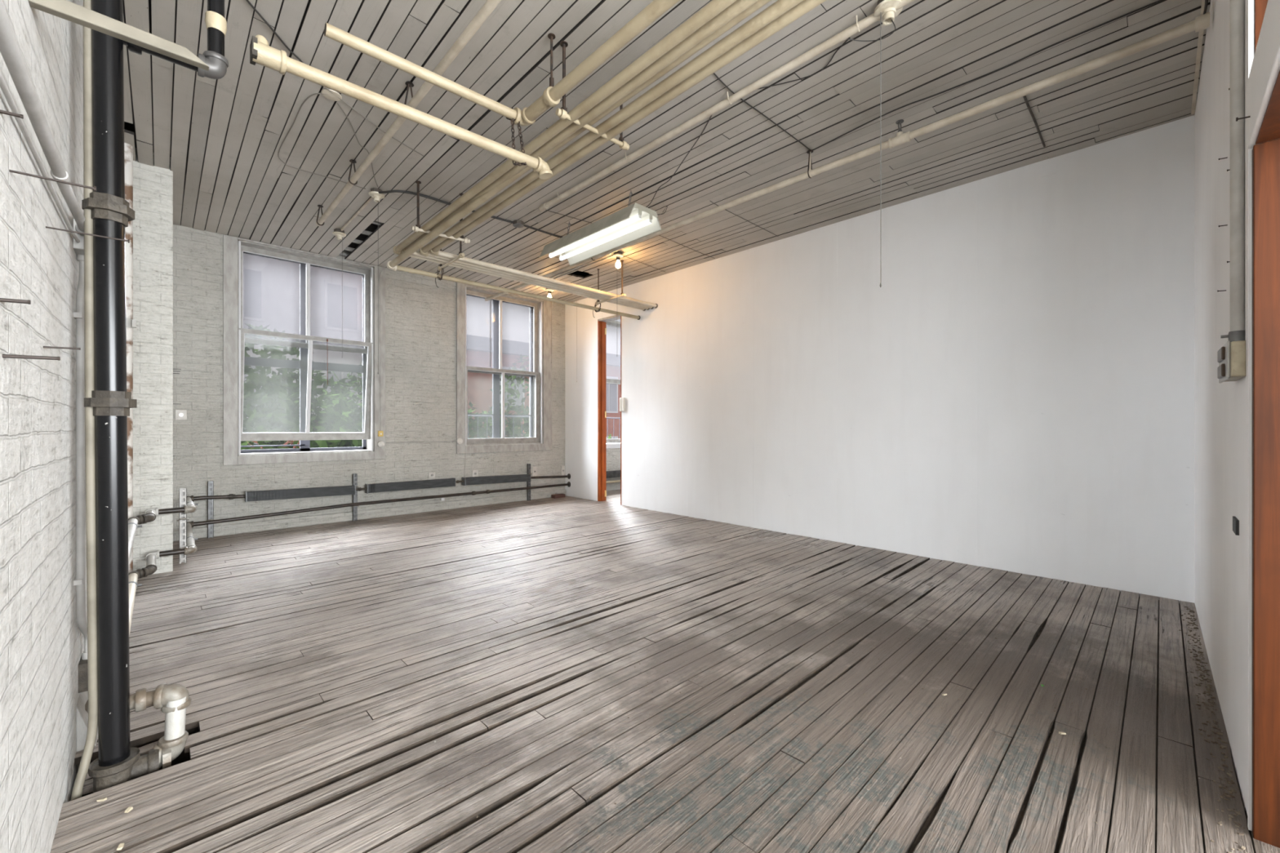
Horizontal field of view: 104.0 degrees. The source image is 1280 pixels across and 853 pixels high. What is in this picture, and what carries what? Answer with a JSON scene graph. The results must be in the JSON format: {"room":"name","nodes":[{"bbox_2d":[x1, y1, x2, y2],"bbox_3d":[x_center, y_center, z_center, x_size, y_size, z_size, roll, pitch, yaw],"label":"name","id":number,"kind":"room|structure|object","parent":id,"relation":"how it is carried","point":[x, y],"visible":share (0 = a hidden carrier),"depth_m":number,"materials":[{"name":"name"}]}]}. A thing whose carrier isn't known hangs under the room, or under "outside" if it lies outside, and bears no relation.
{"room":"empty industrial loft","nodes":[
{"label":"empty industrial loft","id":0,"kind":"room"},
{"bbox_2d":[0,0,87,852],"bbox_3d":[-1.303,-0.246,0.856,0.304,3.593,10.240,0,0,-44],"label":"wall","id":1,"kind":"structure","parent":0,"point":[42,642],"depth_m":1.10,"materials":[{"name":"brick"}]},
{"bbox_2d":[0,109,23,119],"bbox_3d":[-1.078,-0.534,0.852,0.035,0.008,0.007,0,0,-44],"label":"spike","id":2,"kind":"object","parent":1,"relation":"attached to","point":[21,116],"visible":1,"depth_m":0.85,"materials":[{"name":"grey metal"}]},
{"bbox_2d":[0,297,31,304],"bbox_3d":[-1.075,-0.215,0.854,0.043,0.009,0.007,0,0,-44],"label":"spike","id":3,"kind":"object","parent":1,"relation":"attached to","point":[2,300],"visible":1,"depth_m":0.86,"materials":[{"name":"grey metal"}]},
{"bbox_2d":[2,354,60,360],"bbox_3d":[-1.077,-0.122,0.879,0.075,0.008,0.007,0,0,-44],"label":"spike","id":4,"kind":"object","parent":1,"relation":"attached to","point":[7,356],"visible":1,"depth_m":0.88,"materials":[{"name":"grey metal"}]},
{"bbox_2d":[0,70,79,242],"bbox_3d":[-0.913,-0.565,0.683,0.009,0.039,2.450,0,0,-44],"label":"conduit","id":5,"kind":"object","parent":1,"relation":"attached to","point":[3,86],"visible":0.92,"depth_m":1.00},
{"bbox_2d":[0,0,84,235],"bbox_3d":[-0.902,-0.606,0.694,0.037,0.056,2.450,0,0,-44],"label":"conduit","id":6,"kind":"object","parent":1,"relation":"attached to","point":[11,52],"visible":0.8,"depth_m":0.92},
{"bbox_2d":[8,169,96,191],"bbox_3d":[-1.099,-0.462,0.932,0.116,0.010,0.010,0,0,-44],"label":"spike","id":7,"kind":"object","parent":1,"relation":"attached to","point":[94,188],"visible":0.85,"depth_m":0.93,"materials":[{"name":"grey metal"}]},
{"bbox_2d":[43,346,80,350],"bbox_3d":[-1.365,-0.185,1.175,0.068,0.007,0.005,0,0,-44],"label":"spike","id":8,"kind":"object","parent":1,"relation":"attached to","point":[48,347],"visible":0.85,"depth_m":1.18,"materials":[{"name":"grey metal"}]},
{"bbox_2d":[73,217,84,254],"bbox_3d":[-1.790,-0.603,1.611,0.043,0.095,0.116,0,0,-44],"label":"box","id":9,"kind":"object","parent":1,"relation":"attached to","point":[78,247],"visible":0.24,"depth_m":1.57,"materials":[{"name":"grey"}]},
{"bbox_2d":[73,254,87,659],"bbox_3d":[-1.825,0.117,1.644,0.032,1.355,0.191,0,0,-42],"label":"conduit","id":10,"kind":"object","parent":1,"relation":"attached to","point":[79,581],"visible":0.7,"depth_m":1.58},
{"bbox_2d":[78,656,88,693],"bbox_3d":[-1.883,0.835,1.711,0.047,0.094,0.124,0,0,-44],"label":"box","id":11,"kind":"object","parent":1,"relation":"attached to","point":[82,665],"visible":0.33,"depth_m":1.66,"materials":[{"name":"metal"}]},
{"bbox_2d":[71,0,97,800],"bbox_3d":[-1.628,-0.354,1.463,0.029,3.008,0.073,0,0,-8],"label":"conduit","id":12,"kind":"object","parent":1,"relation":"attached to","point":[89,345],"visible":0.88,"depth_m":1.48,"materials":[{"name":"metal"}]},
{"bbox_2d":[75,690,97,751],"bbox_3d":[-2.451,0.976,2.304,0.044,0.148,1.880,0,0,-44],"label":"baseboard","id":13,"kind":"structure","parent":1,"relation":"attached to","point":[82,715],"depth_m":1.62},
{"bbox_2d":[45,226,129,243],"bbox_3d":[-1.360,-0.474,1.228,0.149,0.009,0.009,0,0,-44],"label":"spike","id":14,"kind":"object","parent":1,"relation":"attached to","point":[61,229],"visible":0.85,"depth_m":1.23,"materials":[{"name":"grey metal"}]},
{"bbox_2d":[28,0,208,71],"bbox_3d":[-1.163,-0.891,1.132,0.284,0.033,0.025,0,0,-44],"label":"pipe","id":15,"kind":"object","parent":1,"relation":"attached to","point":[64,9],"visible":1,"depth_m":1.11,"materials":[{"name":"metal"}]},
{"bbox_2d":[124,142,136,573],"bbox_3d":[-3.377,-0.416,3.296,0.080,2.933,0.072,0,0,-44],"label":"pipe","id":16,"kind":"object","parent":1,"relation":"attached to","point":[131,323],"visible":0.3,"depth_m":3.29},
{"bbox_2d":[133,147,173,574],"bbox_3d":[-3.945,-0.447,4.004,0.282,3.013,1.320,0,0,-44],"label":"wall","id":17,"kind":"structure","parent":0,"point":[153,186],"depth_m":3.55,"materials":[{"name":"brick"}]},
{"bbox_2d":[177,488,189,564],"bbox_3d":[-3.313,0.720,3.624,0.066,0.540,0.062,0,0,-44],"label":"channel","id":18,"kind":"object","parent":17,"relation":"attached to","point":[183,518],"visible":0.9,"depth_m":3.63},
{"bbox_2d":[128,495,204,564],"bbox_3d":[-3.099,0.630,3.216,0.293,0.129,3.497,0,0,-36],"label":"pipe","id":19,"kind":"object","parent":18,"relation":"attached to","point":[150,514],"visible":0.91,"depth_m":3.28,"materials":[{"name":"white metal"}]},
{"bbox_2d":[128,520,204,636],"bbox_3d":[-3.011,0.926,3.111,0.305,0.123,3.765,0,0,-38],"label":"pipe","id":20,"kind":"object","parent":18,"relation":"attached to","point":[151,567],"visible":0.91,"depth_m":3.35,"materials":[{"name":"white metal"}]},
{"bbox_2d":[204,483,568,524],"bbox_3d":[-2.562,0.878,6.092,4.137,0.078,0.052,0,0,-44],"label":"pipe","id":21,"kind":"object","parent":20,"relation":"attached to","point":[487,491],"visible":1,"depth_m":5.60,"materials":[{"name":"brown metal"}]},
{"bbox_2d":[173,213,620,530],"bbox_3d":[-1.707,-0.346,7.308,8.746,3.393,0.370,0,0,-44],"label":"wall","id":22,"kind":"structure","parent":0,"point":[420,316],"depth_m":5.84,"materials":[{"name":"brick"}]},
{"bbox_2d":[175,409,186,420],"bbox_3d":[-4.235,-0.107,4.615,0.080,0.095,0.020,0,0,-44],"label":"light switch","id":23,"kind":"object","parent":22,"relation":"attached to","point":[180,415],"visible":1,"depth_m":4.61,"materials":[{"name":"grey"}]},
{"bbox_2d":[222,234,385,465],"bbox_3d":[-3.607,-0.738,5.442,1.454,2.225,0.352,0,0,-44],"label":"window","id":24,"kind":"structure","parent":22,"relation":"in","point":[234,340],"depth_m":5.37,"materials":[{"name":"grey"}]},
{"bbox_2d":[379,270,382,431],"bbox_3d":[-2.989,-0.881,5.778,0.038,1.862,0.010,0,0,-44],"label":"cable","id":25,"kind":"object","parent":24,"relation":"attached to","point":[382,270],"visible":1,"depth_m":5.77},
{"bbox_2d":[173,488,566,541],"bbox_3d":[-2.702,1.000,6.074,4.370,0.100,0.037,0,0,-44],"label":"baseboard","id":26,"kind":"structure","parent":22,"relation":"attached to","point":[246,527],"depth_m":5.61,"materials":[{"name":"grey paint"}]},
{"bbox_2d":[456,282,551,453],"bbox_3d":[-1.946,-0.750,7.035,1.445,2.200,0.352,0,0,-44],"label":"window","id":27,"kind":"structure","parent":22,"relation":"in","point":[540,388],"depth_m":7.07,"materials":[{"name":"grey"}]},
{"bbox_2d":[531,306,533,381],"bbox_3d":[-1.577,-1.210,7.321,0.017,1.094,0.017,0,0,1],"label":"chain","id":28,"kind":"object","parent":27,"relation":"hanging from","point":[532,307],"visible":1,"depth_m":7.32,"materials":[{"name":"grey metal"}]},
{"bbox_2d":[606,319,620,448],"bbox_3d":[-0.441,-0.735,8.369,1.450,2.190,0.190,0,0,-44],"label":"window","id":29,"kind":"structure","parent":22,"relation":"in","point":[613,381],"depth_m":8.35,"materials":[{"name":"grey"}]},
{"bbox_2d":[249,35,552,179],"bbox_3d":[-0.924,-1.342,2.192,1.239,0.116,0.080,0,0,-41],"label":"pipe","id":30,"kind":"object","parent":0,"point":[260,53],"visible":1,"depth_m":2.04,"materials":[{"name":"metal"}]},
{"bbox_2d":[49,488,1279,852],"bbox_3d":[1.599,1.329,3.681,8.396,0.562,10.100,0,0,-44],"label":"floor","id":31,"kind":"structure","parent":0,"point":[322,668],"depth_m":1.89,"materials":[{"name":"wood"}]},
{"bbox_2d":[81,778,93,795],"bbox_3d":[-1.651,1.100,1.555,0.130,0.020,0.050,0,0,-38],"label":"board","id":32,"kind":"object","parent":31,"relation":"in","point":[88,784],"visible":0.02,"depth_m":1.51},
{"bbox_2d":[84,740,158,780],"bbox_3d":[-1.660,1.080,1.644,0.045,0.033,0.250,0,0,42],"label":"board","id":33,"kind":"object","parent":31,"relation":"on","point":[144,750],"visible":0.02,"depth_m":1.65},
{"bbox_2d":[81,0,228,793],"bbox_3d":[-1.581,-0.291,1.632,0.359,3.143,0.262,0,0,-44],"label":"pipe","id":34,"kind":"object","parent":31,"relation":"on","point":[117,762],"depth_m":1.49,"materials":[{"name":"metal"}]},
{"bbox_2d":[207,480,213,537],"bbox_3d":[-4.045,0.782,4.710,0.066,0.535,0.062,0,0,-44],"label":"channel","id":35,"kind":"object","parent":31,"relation":"on","point":[210,483],"visible":1,"depth_m":4.71,"materials":[{"name":"grey metal"}]},
{"bbox_2d":[204,493,244,499],"bbox_3d":[-3.952,0.673,4.759,0.287,0.052,0.052,0,0,-44],"label":"pipe","id":36,"kind":"object","parent":35,"relation":"attached to","point":[231,496],"visible":1,"depth_m":4.75,"materials":[{"name":"brown metal"}]},
{"bbox_2d":[352,473,359,520],"bbox_3d":[-3.164,0.787,5.555,0.066,0.525,0.062,0,0,-44],"label":"channel","id":37,"kind":"object","parent":31,"relation":"on","point":[354,475],"visible":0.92,"depth_m":5.56,"materials":[{"name":"grey metal"}]},
{"bbox_2d":[244,484,355,502],"bbox_3d":[-3.496,0.691,5.194,0.970,0.118,0.097,0,0,-44],"label":"radiator","id":38,"kind":"object","parent":37,"relation":"attached to","point":[285,494],"visible":1,"depth_m":5.13,"materials":[{"name":"metal"}]},
{"bbox_2d":[355,487,365,491],"bbox_3d":[-3.112,0.698,5.565,0.107,0.038,0.038,0,0,-44],"label":"pipe","id":39,"kind":"object","parent":37,"relation":"attached to","point":[358,489],"visible":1,"depth_m":5.55,"materials":[{"name":"metal"}]},
{"bbox_2d":[364,477,455,493],"bbox_3d":[-2.705,0.699,5.952,1.024,0.102,0.097,0,0,-44],"label":"radiator","id":40,"kind":"object","parent":39,"relation":"attached to","point":[433,483],"visible":1,"depth_m":5.88,"materials":[{"name":"metal"}]},
{"bbox_2d":[527,463,532,500],"bbox_3d":[-1.567,0.790,7.087,0.066,0.520,0.062,0,0,-44],"label":"channel","id":41,"kind":"object","parent":31,"relation":"on","point":[528,464],"visible":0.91,"depth_m":7.08,"materials":[{"name":"grey metal"}]},
{"bbox_2d":[462,474,530,485],"bbox_3d":[-1.909,0.711,6.717,0.976,0.122,0.097,0,0,-44],"label":"radiator","id":42,"kind":"object","parent":41,"relation":"attached to","point":[519,477],"visible":1,"depth_m":6.65,"materials":[{"name":"metal"}]},
{"bbox_2d":[530,475,568,479],"bbox_3d":[-1.315,0.736,7.288,0.681,0.061,0.033,0,0,-44],"label":"pipe","id":43,"kind":"object","parent":42,"relation":"attached to","point":[562,476],"visible":0.97,"depth_m":7.27,"materials":[{"name":"brown metal"}]},
{"bbox_2d":[426,594,1247,852],"bbox_3d":[1.265,1.048,2.218,3.710,0.004,1.767,0,0,-44],"label":"debris","id":44,"kind":"object","parent":31,"relation":"on","point":[1231,782],"visible":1,"depth_m":1.71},
{"bbox_2d":[123,0,1210,304],"bbox_3d":[1.599,-1.951,3.681,8.396,0.205,10.100,0,0,-44],"label":"ceiling","id":45,"kind":"structure","parent":0,"point":[223,138],"depth_m":3.00,"materials":[{"name":"grey"}]},
{"bbox_2d":[246,0,304,63],"bbox_3d":[-1.710,-1.847,2.376,0.019,0.008,0.651,0,0,-2],"label":"cable","id":46,"kind":"object","parent":45,"relation":"attached to","point":[247,1],"visible":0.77,"depth_m":2.33,"materials":[{"name":"grey plastic"}]},
{"bbox_2d":[277,93,365,189],"bbox_3d":[-2.156,-1.848,3.253,0.488,0.006,1.180,0,0,-20],"label":"cable","id":47,"kind":"object","parent":45,"relation":"attached to","point":[307,98],"visible":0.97,"depth_m":3.24,"materials":[{"name":"grey plastic"}]},
{"bbox_2d":[321,88,342,101],"bbox_3d":[-1.721,-1.848,2.791,0.100,0.008,0.098,0,0,-44],"label":"cover","id":48,"kind":"object","parent":45,"relation":"attached to","point":[328,94],"visible":0.97,"depth_m":2.78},
{"bbox_2d":[332,228,346,239],"bbox_3d":[-2.840,-1.810,4.723,0.112,0.083,0.112,0,0,-44],"label":"socket","id":49,"kind":"object","parent":45,"relation":"attached to","point":[338,233],"visible":1,"depth_m":4.70,"materials":[{"name":"grey"}]},
{"bbox_2d":[342,237,342,358],"bbox_3d":[-2.822,-1.232,4.741,0.008,1.163,0.007,0,0,-44],"label":"pull cord","id":50,"kind":"object","parent":49,"relation":"hanging from","point":[342,237],"visible":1,"depth_m":4.74,"materials":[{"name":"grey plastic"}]},
{"bbox_2d":[348,159,357,184],"bbox_3d":[-1.996,-1.766,3.476,0.043,0.169,0.042,0,0,1],"label":"hook","id":51,"kind":"object","parent":45,"relation":"attached to","point":[351,161],"visible":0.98,"depth_m":3.47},
{"bbox_2d":[340,196,373,231],"bbox_3d":[-2.448,-1.839,4.324,0.019,0.020,0.970,0,0,-44],"label":"conduit","id":52,"kind":"object","parent":45,"relation":"attached to","point":[371,198],"visible":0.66,"depth_m":4.30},
{"bbox_2d":[337,102,377,186],"bbox_3d":[-1.853,-1.848,3.362,0.051,0.006,1.038,0,0,-16],"label":"cable","id":53,"kind":"object","parent":45,"relation":"attached to","point":[337,103],"visible":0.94,"depth_m":3.19,"materials":[{"name":"grey plastic"}]},
{"bbox_2d":[324,86,424,156],"bbox_3d":[-1.614,-1.848,3.065,0.039,0.006,0.757,0,0,19],"label":"cable","id":54,"kind":"object","parent":45,"relation":"attached to","point":[324,86],"visible":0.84,"depth_m":3.03,"materials":[{"name":"grey plastic"}]},
{"bbox_2d":[368,187,384,202],"bbox_3d":[-2.065,-1.810,3.922,0.112,0.083,0.112,0,0,-44],"label":"socket","id":55,"kind":"object","parent":45,"relation":"attached to","point":[374,193],"visible":1,"depth_m":3.90,"materials":[{"name":"grey"}]},
{"bbox_2d":[377,200,378,374],"bbox_3d":[-2.058,-1.111,3.929,0.008,1.403,0.007,0,0,-44],"label":"pull cord","id":56,"kind":"object","parent":55,"relation":"hanging from","point":[378,201],"visible":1,"depth_m":3.93,"materials":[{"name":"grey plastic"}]},
{"bbox_2d":[315,0,501,226],"bbox_3d":[0.223,-1.710,1.163,0.045,0.046,8.470,0,0,-44],"label":"ceiling pipe","id":57,"kind":"object","parent":45,"relation":"hanging from","point":[489,6],"visible":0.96,"depth_m":2.54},
{"bbox_2d":[404,80,413,104],"bbox_3d":[-1.240,-1.767,2.691,0.043,0.167,0.042,0,0,1],"label":"hook","id":58,"kind":"object","parent":45,"relation":"attached to","point":[408,83],"visible":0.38,"depth_m":2.68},
{"bbox_2d":[411,180,470,243],"bbox_3d":[-1.544,-1.661,3.892,0.436,0.383,0.042,0,0,-38],"label":"rack","id":59,"kind":"object","parent":45,"relation":"hanging from","point":[417,228],"visible":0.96,"depth_m":3.78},
{"bbox_2d":[392,0,737,311],"bbox_3d":[1.760,-1.519,2.400,3.015,0.105,8.126,0,0,-44],"label":"pipe","id":60,"kind":"object","parent":59,"relation":"hanging from","point":[714,7],"visible":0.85,"depth_m":2.37,"materials":[{"name":"grey metal"}]},
{"bbox_2d":[402,0,759,310],"bbox_3d":[1.805,-1.519,2.394,2.959,0.105,8.056,0,0,-44],"label":"pipe","id":61,"kind":"object","parent":59,"relation":"hanging from","point":[738,6],"visible":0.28,"depth_m":2.29,"materials":[{"name":"grey metal"}]},
{"bbox_2d":[419,0,804,309],"bbox_3d":[1.870,-1.519,2.408,2.844,0.105,7.986,0,0,-44],"label":"pipe","id":62,"kind":"object","parent":59,"relation":"hanging from","point":[780,7],"visible":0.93,"depth_m":2.37,"materials":[{"name":"grey metal"}]},
{"bbox_2d":[377,190,513,223],"bbox_3d":[-1.553,-1.826,4.150,1.095,0.050,0.122,0,0,-35],"label":"cable","id":63,"kind":"object","parent":45,"relation":"attached to","point":[388,191],"visible":0.77,"depth_m":4.00,"materials":[{"name":"grey plastic"}]},
{"bbox_2d":[437,219,464,271],"bbox_3d":[-1.685,-1.645,4.446,0.042,0.416,0.514,0,0,-44],"label":"rack","id":64,"kind":"object","parent":45,"relation":"hanging from","point":[461,255],"visible":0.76,"depth_m":4.35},
{"bbox_2d":[512,219,524,227],"bbox_3d":[-1.101,-1.832,4.528,0.096,0.038,0.096,0,0,-27],"label":"junction box","id":65,"kind":"object","parent":45,"relation":"attached to","point":[517,224],"visible":1,"depth_m":4.50,"materials":[{"name":"grey"}]},
{"bbox_2d":[524,224,562,238],"bbox_3d":[-0.867,-1.839,4.757,0.566,0.021,0.035,0,0,-43],"label":"cable","id":66,"kind":"object","parent":45,"relation":"attached to","point":[525,225],"visible":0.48,"depth_m":4.70,"materials":[{"name":"grey plastic"}]},
{"bbox_2d":[547,32,555,87],"bbox_3d":[-0.419,-1.722,2.370,0.036,0.265,0.036,0,0,-44],"label":"rod","id":67,"kind":"object","parent":45,"relation":"hanging from","point":[551,36],"visible":0.9,"depth_m":2.36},
{"bbox_2d":[324,0,679,126],"bbox_3d":[1.099,-1.562,0.187,0.911,0.080,5.848,0,0,-44],"label":"pipe","id":68,"kind":"object","parent":67,"relation":"hanging from","point":[551,95],"visible":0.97,"depth_m":2.15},
{"bbox_2d":[506,107,526,165],"bbox_3d":[-0.619,-1.448,2.502,0.110,0.295,0.033,0,0,2],"label":"hanger","id":69,"kind":"object","parent":68,"relation":"hanging from","point":[515,163],"visible":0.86,"depth_m":2.50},
{"bbox_2d":[550,253,611,278],"bbox_3d":[-0.732,-1.839,5.790,0.019,0.020,1.230,0,0,-43],"label":"conduit","id":70,"kind":"object","parent":45,"relation":"attached to","point":[606,255],"visible":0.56,"depth_m":5.72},
{"bbox_2d":[553,254,613,279],"bbox_3d":[-0.799,-1.839,5.933,0.019,0.020,1.530,0,0,-43],"label":"conduit","id":71,"kind":"object","parent":45,"relation":"attached to","point":[611,256],"visible":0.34,"depth_m":5.75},
{"bbox_2d":[555,40,629,150],"bbox_3d":[-0.231,-1.669,2.546,0.452,0.367,0.042,0,0,-43],"label":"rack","id":72,"kind":"object","parent":45,"relation":"hanging from","point":[562,113],"visible":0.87,"depth_m":2.43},
{"bbox_2d":[386,0,771,319],"bbox_3d":[1.716,-1.470,2.438,3.027,0.209,8.243,0,0,-44],"label":"pipe","id":73,"kind":"object","parent":72,"relation":"on","point":[391,264],"visible":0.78,"depth_m":3.29,"materials":[{"name":"grey metal"}]},
{"bbox_2d":[429,0,826,308],"bbox_3d":[1.915,-1.519,2.403,2.786,0.105,7.916,0,0,-44],"label":"pipe","id":74,"kind":"object","parent":72,"relation":"on","point":[805,6],"visible":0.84,"depth_m":2.50,"materials":[{"name":"grey metal"}]},
{"bbox_2d":[595,260,626,305],"bbox_3d":[-0.344,-1.643,5.732,0.042,0.419,0.514,0,0,-44],"label":"hanger","id":75,"kind":"object","parent":45,"relation":"hanging from","point":[622,294],"visible":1,"depth_m":5.65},
{"bbox_2d":[613,251,623,268],"bbox_3d":[-0.232,-1.767,5.320,0.112,0.168,0.112,0,0,-44],"label":"bulb","id":76,"kind":"object","parent":45,"relation":"attached to","point":[618,255],"visible":1,"depth_m":5.30,"materials":[{"name":"grey"}]},
{"bbox_2d":[539,115,711,266],"bbox_3d":[0.018,-1.704,3.983,0.703,0.303,2.193,0,0,-39],"label":"fluorescent light","id":77,"kind":"object","parent":45,"relation":"hanging from","point":[635,221],"visible":1,"depth_m":4.16,"materials":[{"name":"white metal"}]},
{"bbox_2d":[538,0,915,211],"bbox_3d":[1.626,-1.823,1.615,0.065,0.058,7.080,0,0,-44],"label":"conduit","id":78,"kind":"object","parent":45,"relation":"attached to","point":[870,20],"visible":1,"depth_m":2.74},
{"bbox_2d":[713,72,809,150],"bbox_3d":[0.753,-1.848,2.981,1.060,0.006,0.028,0,0,-44],"label":"cable","id":79,"kind":"object","parent":45,"relation":"attached to","point":[718,78],"visible":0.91,"depth_m":2.94,"materials":[{"name":"grey plastic"}]},
{"bbox_2d":[758,37,850,88],"bbox_3d":[0.805,-1.848,2.628,0.622,0.006,0.140,0,0,40],"label":"cable","id":80,"kind":"object","parent":45,"relation":"attached to","point":[849,37],"visible":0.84,"depth_m":2.63,"materials":[{"name":"grey plastic"}]},
{"bbox_2d":[806,149,813,177],"bbox_3d":[1.140,-1.758,3.352,0.045,0.185,0.043,0,0,-1],"label":"hook","id":81,"kind":"object","parent":45,"relation":"attached to","point":[810,151],"visible":0.97,"depth_m":3.35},
{"bbox_2d":[873,0,902,25],"bbox_3d":[1.081,-1.807,2.176,0.118,0.087,0.118,0,0,-44],"label":"socket","id":82,"kind":"object","parent":45,"relation":"attached to","point":[887,10],"visible":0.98,"depth_m":2.16,"materials":[{"name":"grey"}]},
{"bbox_2d":[847,19,895,41],"bbox_3d":[1.031,-1.740,2.226,0.194,0.052,0.041,0,0,30],"label":"loose wire","id":83,"kind":"object","parent":82,"relation":"hanging from","point":[891,20],"visible":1,"depth_m":2.24,"materials":[{"name":"grey"}]},
{"bbox_2d":[880,12,881,287],"bbox_3d":[1.048,-1.209,2.176,0.009,1.208,0.008,0,0,-44],"label":"pull cord","id":84,"kind":"object","parent":82,"relation":"hanging from","point":[880,12],"visible":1,"depth_m":2.18,"materials":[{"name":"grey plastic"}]},
{"bbox_2d":[812,0,1164,150],"bbox_3d":[1.727,-1.847,2.706,0.061,0.009,1.715,0,0,-44],"label":"pipe","id":85,"kind":"object","parent":45,"relation":"attached to","point":[1158,1],"visible":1,"depth_m":2.56,"materials":[{"name":"grey plastic"}]},
{"bbox_2d":[1022,95,1045,146],"bbox_3d":[2.401,-1.845,3.037,0.730,0.012,0.014,0,0,-44],"label":"cable","id":86,"kind":"object","parent":45,"relation":"attached to","point":[1024,96],"visible":0.95,"depth_m":3.00,"materials":[{"name":"metal"}]},
{"bbox_3d":[-0.468,-1.759,5.024,0.059,0.183,0.044,0,0,-44],"label":"hook","id":87,"kind":"object","parent":45,"relation":"attached to","visible":0},
{"bbox_2d":[484,11,1209,301],"bbox_3d":[0.159,-1.752,4.393,0.077,0.175,6.400,0,0,-44],"label":"pipe","id":88,"kind":"object","parent":87,"relation":"hanging from","point":[1202,22],"visible":1,"depth_m":2.77,"materials":[{"name":"grey metal"}]},
{"bbox_2d":[564,115,1194,603],"bbox_3d":[1.199,-0.442,5.258,0.130,3.023,6.630,0,0,-44],"label":"wall","id":89,"kind":"structure","parent":0,"point":[1015,393],"depth_m":3.87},
{"bbox_2d":[597,315,621,505],"bbox_3d":[-0.373,-0.228,6.897,0.138,2.556,0.501,0,0,-44],"label":"door frame","id":90,"kind":"structure","parent":89,"relation":"in","point":[602,322],"depth_m":7.04,"materials":[{"name":"orange wood"}]},
{"bbox_2d":[619,397,625,411],"bbox_3d":[-0.236,-0.292,6.632,0.041,0.180,0.089,0,0,-44],"label":"thermostat","id":91,"kind":"object","parent":89,"relation":"attached to","point":[622,400],"visible":1,"depth_m":6.61,"materials":[{"name":"white plastic"}]},
{"bbox_2d":[1194,0,1254,813],"bbox_3d":[2.507,-0.442,2.090,2.409,3.023,0.160,0,0,-44],"label":"wall","id":92,"kind":"structure","parent":0,"point":[1220,410],"depth_m":1.95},
{"bbox_2d":[1191,0,1204,114],"bbox_3d":[2.615,-1.849,2.329,1.800,0.007,0.015,0,0,-44],"label":"trim","id":93,"kind":"structure","parent":92,"relation":"attached to","point":[1200,33],"depth_m":2.55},
{"bbox_2d":[1217,340,1245,383],"bbox_3d":[1.731,-0.187,1.466,0.232,0.106,0.045,0,0,-44],"label":"outlet box","id":94,"kind":"object","parent":92,"relation":"attached to","point":[1231,357],"visible":1,"depth_m":1.39,"materials":[{"name":"grey"}]},
{"bbox_2d":[1217,346,1225,362],"bbox_3d":[1.720,-0.212,1.479,0.110,0.038,0.008,0,0,-45],"label":"receptacle","id":95,"kind":"object","parent":94,"relation":"attached to","point":[1221,352],"depth_m":1.45,"materials":[{"name":"brown"}]},
{"bbox_2d":[1217,363,1225,378],"bbox_3d":[1.720,-0.163,1.479,0.110,0.038,0.008,0,0,-45],"label":"receptacle","id":96,"kind":"object","parent":94,"relation":"attached to","point":[1220,369],"depth_m":1.45,"materials":[{"name":"brown"}]},
{"bbox_2d":[1220,0,1244,342],"bbox_3d":[1.668,-1.046,1.406,0.033,1.621,0.046,0,0,-44],"label":"conduit","id":97,"kind":"object","parent":92,"relation":"attached to","point":[1237,333],"visible":0.91,"depth_m":1.39,"materials":[{"name":"grey metal"}]},
{"bbox_2d":[1232,515,1239,535],"bbox_3d":[1.805,0.300,1.513,0.100,0.044,0.010,0,0,-44],"label":"jack","id":98,"kind":"object","parent":92,"relation":"attached to","point":[1235,521],"visible":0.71,"depth_m":1.49,"materials":[{"name":"black"}]},
{"bbox_2d":[1247,0,1279,848],"bbox_3d":[1.054,-0.392,0.678,1.660,2.903,0.170,0,0,-44],"label":"door","id":99,"kind":"structure","parent":92,"relation":"in","point":[1264,67],"depth_m":1.26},
{"bbox_3d":[2.374,-0.251,6.532,3.330,3.603,7.140,0,0,-44],"label":"wall","id":100,"kind":"structure","parent":0,"visible":0},
{"bbox_2d":[467,415,620,439],"bbox_3d":[-0.380,0.259,9.564,6.306,0.882,1.070,0,0,-44],"label":"balcony railing","id":101,"kind":"object","parent":100,"relation":"attached to","point":[486,416],"visible":0.08,"depth_m":8.36,"materials":[{"name":"grey"}]},
{"bbox_2d":[606,470,620,478],"bbox_3d":[-0.302,0.775,8.260,1.600,0.100,0.100,0,0,-44],"label":"radiator","id":102,"kind":"object","parent":100,"relation":"attached to","point":[616,473],"visible":0.13,"depth_m":8.08,"materials":[{"name":"grey metal"}]},
{"label":"outside","id":103,"kind":"structure","parent":0,"visible":0},
{"bbox_3d":[-12.261,7.150,34.451,90.000,0.200,53.300,0,0,-44],"label":"ground","id":104,"kind":"structure","parent":103,"visible":0},
{"bbox_2d":[240,322,362,449],"bbox_3d":[-7.056,2.479,10.840,5.495,9.156,4.870,0,0,-38],"label":"street tree","id":105,"kind":"object","parent":104,"relation":"on","point":[276,411],"visible":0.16,"depth_m":9.96,"materials":[{"name":"green plant"}]},
{"bbox_2d":[243,253,362,444],"bbox_3d":[-18.829,-2.500,20.496,13.600,19.100,8.350,0,0,-44],"label":"sky","id":106,"kind":"structure","parent":104,"relation":"on","point":[271,286],"depth_m":20.38,"materials":[{"name":"grey"}]},
{"bbox_2d":[467,354,528,438],"bbox_3d":[-3.915,2.462,14.497,5.410,9.190,6.017,0,0,39],"label":"street tree","id":107,"kind":"object","parent":104,"relation":"on","point":[513,430],"visible":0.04,"depth_m":13.66,"materials":[{"name":"green plant"}]},
{"bbox_2d":[466,334,620,439],"bbox_3d":[-2.247,1.550,32.245,27.000,11.000,8.350,0,0,-44],"label":"building","id":108,"kind":"structure","parent":104,"relation":"on","point":[477,348],"depth_m":23.05,"materials":[{"name":"red brick"}]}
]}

